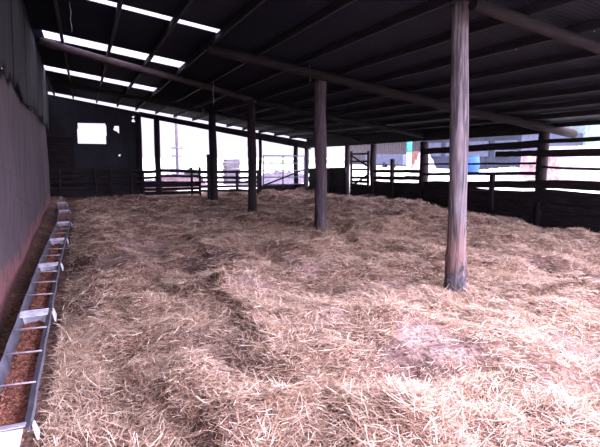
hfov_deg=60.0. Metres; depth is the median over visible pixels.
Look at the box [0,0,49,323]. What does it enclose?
wall
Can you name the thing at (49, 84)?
roof purlin
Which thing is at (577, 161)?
wall
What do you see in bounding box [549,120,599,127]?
roof purlin
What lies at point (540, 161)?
post
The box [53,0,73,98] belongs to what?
rafter
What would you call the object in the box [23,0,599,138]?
ceiling
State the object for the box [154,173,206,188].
heap
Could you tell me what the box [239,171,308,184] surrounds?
heap
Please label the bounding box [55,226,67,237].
feed pellets
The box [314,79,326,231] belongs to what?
pole
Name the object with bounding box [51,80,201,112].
rafter
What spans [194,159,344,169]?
bank
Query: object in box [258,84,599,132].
roof purlin
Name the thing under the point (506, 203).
rail fence
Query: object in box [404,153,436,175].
heap
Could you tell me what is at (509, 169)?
rubble heap
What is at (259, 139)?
post
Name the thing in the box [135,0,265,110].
rafter
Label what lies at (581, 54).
roof purlin
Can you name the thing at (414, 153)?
brick stack
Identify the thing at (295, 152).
post
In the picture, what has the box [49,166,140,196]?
rail fence
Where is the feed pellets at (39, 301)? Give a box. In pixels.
[29,270,54,311]
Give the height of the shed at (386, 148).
3.100 m
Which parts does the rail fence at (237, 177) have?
rail, rail, rail, rail, rail, post, post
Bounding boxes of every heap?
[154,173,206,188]
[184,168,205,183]
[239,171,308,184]
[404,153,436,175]
[479,167,519,175]
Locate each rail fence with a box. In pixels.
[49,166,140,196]
[141,167,206,195]
[200,170,260,194]
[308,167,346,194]
[373,159,419,200]
[423,140,541,224]
[539,136,599,234]
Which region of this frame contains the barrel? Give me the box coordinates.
[468,156,479,171]
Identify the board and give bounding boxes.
[261,184,303,190]
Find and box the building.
[567,125,599,145]
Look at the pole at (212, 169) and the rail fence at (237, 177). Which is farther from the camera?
the rail fence at (237, 177)
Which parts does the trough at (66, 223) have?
plate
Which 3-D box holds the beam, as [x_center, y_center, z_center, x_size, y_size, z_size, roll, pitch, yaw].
[-3.053,-4.017,22.801,7.630,1.514,0.100,-3,8,-22]
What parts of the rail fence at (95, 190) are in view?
post, rail, rail, rail, post, post, post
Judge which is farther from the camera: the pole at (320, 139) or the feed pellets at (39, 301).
the pole at (320, 139)
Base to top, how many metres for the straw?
0.733 m
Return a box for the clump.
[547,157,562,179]
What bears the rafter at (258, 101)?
attached to the ceiling
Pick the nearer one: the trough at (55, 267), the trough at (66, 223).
the trough at (55, 267)
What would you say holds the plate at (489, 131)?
on the post at (540, 161)
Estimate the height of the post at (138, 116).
3.442 m
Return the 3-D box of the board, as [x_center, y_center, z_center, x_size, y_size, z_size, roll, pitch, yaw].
[-0.751,-1.621,23.800,2.143,0.313,0.055,-3,8,-22]
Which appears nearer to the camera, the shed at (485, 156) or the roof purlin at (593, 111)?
the roof purlin at (593, 111)
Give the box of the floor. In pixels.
[0,186,599,446]
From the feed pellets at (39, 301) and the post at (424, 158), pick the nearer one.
the feed pellets at (39, 301)
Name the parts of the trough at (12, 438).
plate, tie rod, tie rod, tie rod, plate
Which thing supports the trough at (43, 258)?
on the floor
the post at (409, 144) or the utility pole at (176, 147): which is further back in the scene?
the post at (409, 144)
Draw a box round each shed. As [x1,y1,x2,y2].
[350,141,418,165]
[419,133,582,169]
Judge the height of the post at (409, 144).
2.080 m
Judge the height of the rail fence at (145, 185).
1.266 m
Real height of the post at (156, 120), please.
3.321 m
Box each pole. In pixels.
[172,117,182,173]
[206,113,217,200]
[247,100,256,212]
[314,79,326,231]
[443,0,468,293]
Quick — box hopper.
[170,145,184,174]
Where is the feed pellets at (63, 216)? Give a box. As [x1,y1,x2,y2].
[59,213,67,221]
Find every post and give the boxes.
[136,114,142,191]
[154,117,161,187]
[258,138,261,189]
[293,145,297,188]
[305,148,308,186]
[344,146,349,195]
[370,144,376,193]
[406,142,411,168]
[418,141,428,200]
[533,131,549,227]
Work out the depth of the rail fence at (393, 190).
17.20 m
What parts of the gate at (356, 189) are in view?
rail, rail, rail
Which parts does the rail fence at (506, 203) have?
rail, rail, rail, rail, rail, post, rail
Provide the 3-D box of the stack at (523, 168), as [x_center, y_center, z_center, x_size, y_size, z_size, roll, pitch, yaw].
[9.784,-2.424,21.684,0.767,1.057,1.008,-3,8,-22]
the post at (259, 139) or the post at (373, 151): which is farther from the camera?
the post at (259, 139)
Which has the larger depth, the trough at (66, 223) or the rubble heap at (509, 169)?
the rubble heap at (509, 169)
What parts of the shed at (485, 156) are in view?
panel, panel, panel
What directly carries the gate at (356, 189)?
attached to the post at (373, 151)
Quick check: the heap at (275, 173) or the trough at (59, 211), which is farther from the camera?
the heap at (275, 173)
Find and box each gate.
[263,155,304,186]
[350,151,369,195]
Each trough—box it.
[0,309,55,446]
[20,262,62,317]
[38,238,68,268]
[49,221,72,241]
[57,202,68,209]
[57,210,70,221]
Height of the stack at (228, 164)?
1.680 m
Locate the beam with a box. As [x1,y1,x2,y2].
[139,112,310,149]
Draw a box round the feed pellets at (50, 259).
[45,243,61,263]
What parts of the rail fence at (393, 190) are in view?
post, rail, rail, rail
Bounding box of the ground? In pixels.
[142,158,599,193]
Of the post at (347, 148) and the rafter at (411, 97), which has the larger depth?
the post at (347, 148)
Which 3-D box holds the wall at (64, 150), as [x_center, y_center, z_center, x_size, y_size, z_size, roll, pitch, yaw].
[-8.347,-2.974,20.674,3.871,4.296,0.100,-3,8,-22]
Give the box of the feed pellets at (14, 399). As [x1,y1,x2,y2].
[0,320,44,444]
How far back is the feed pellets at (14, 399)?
3.43 m
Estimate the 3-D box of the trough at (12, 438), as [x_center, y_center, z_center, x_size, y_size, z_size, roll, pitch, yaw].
[-1.914,0.987,3.641,0.307,0.182,2.233,-3,8,-22]
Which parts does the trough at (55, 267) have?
tie rod, plate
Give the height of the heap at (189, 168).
1.186 m
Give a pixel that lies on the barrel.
(471, 159)
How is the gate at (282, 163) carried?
attached to the post at (295, 152)
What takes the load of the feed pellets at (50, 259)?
in the trough at (43, 258)
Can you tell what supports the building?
on the ground
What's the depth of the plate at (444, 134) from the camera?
17.58 m
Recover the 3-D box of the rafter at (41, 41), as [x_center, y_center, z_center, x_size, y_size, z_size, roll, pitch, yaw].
[-3.129,-3.362,11.752,5.187,0.908,0.159,-7,10,-43]
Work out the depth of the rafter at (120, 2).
9.03 m
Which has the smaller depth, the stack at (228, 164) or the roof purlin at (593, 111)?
the roof purlin at (593, 111)
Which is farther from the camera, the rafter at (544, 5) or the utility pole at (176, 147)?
the utility pole at (176, 147)
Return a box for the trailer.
[365,154,405,167]
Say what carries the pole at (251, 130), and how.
on the floor
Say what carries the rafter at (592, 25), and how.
attached to the ceiling
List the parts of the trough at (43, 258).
plate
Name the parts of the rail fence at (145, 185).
post, rail, rail, rail, rail, rail, post, post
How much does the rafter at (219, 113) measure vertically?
1.073 m
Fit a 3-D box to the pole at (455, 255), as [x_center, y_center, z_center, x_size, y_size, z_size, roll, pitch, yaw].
[1.776,-0.749,5.807,0.295,3.279,0.271,-3,8,-22]
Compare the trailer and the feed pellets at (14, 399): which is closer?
the feed pellets at (14, 399)
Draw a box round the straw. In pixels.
[27,186,599,446]
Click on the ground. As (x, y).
(148, 163)
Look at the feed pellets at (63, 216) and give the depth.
12.24 m
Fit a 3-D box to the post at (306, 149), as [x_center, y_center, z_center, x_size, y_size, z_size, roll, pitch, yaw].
[0.302,-2.408,24.351,0.239,2.219,0.235,-3,8,-22]
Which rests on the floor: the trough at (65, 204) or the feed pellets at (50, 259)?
the trough at (65, 204)
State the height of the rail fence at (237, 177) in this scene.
1.126 m
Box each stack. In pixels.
[223,159,240,184]
[411,151,419,168]
[518,156,548,178]
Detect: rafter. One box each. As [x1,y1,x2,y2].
[37,36,253,101]
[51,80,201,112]
[53,0,73,98]
[135,0,265,110]
[204,108,359,141]
[207,45,577,137]
[256,99,424,138]
[468,0,599,54]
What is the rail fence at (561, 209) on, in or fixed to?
on the floor
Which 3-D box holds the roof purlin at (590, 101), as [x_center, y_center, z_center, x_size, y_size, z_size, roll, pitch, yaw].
[2.577,-2.864,14.765,0.056,0.111,19.700,-3,8,-22]
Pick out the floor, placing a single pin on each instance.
(16, 298)
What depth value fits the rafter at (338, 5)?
7.66 m
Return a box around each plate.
[327,129,449,146]
[469,125,538,137]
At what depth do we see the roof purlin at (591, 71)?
8.93 m
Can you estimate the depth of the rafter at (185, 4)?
8.65 m
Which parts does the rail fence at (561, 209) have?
rail, rail, rail, rail, rail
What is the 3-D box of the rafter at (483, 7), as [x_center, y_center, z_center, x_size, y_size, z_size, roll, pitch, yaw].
[4.302,-1.889,6.252,5.575,1.000,0.157,-3,8,-21]
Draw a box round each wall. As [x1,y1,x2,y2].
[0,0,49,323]
[46,94,138,196]
[549,145,599,180]

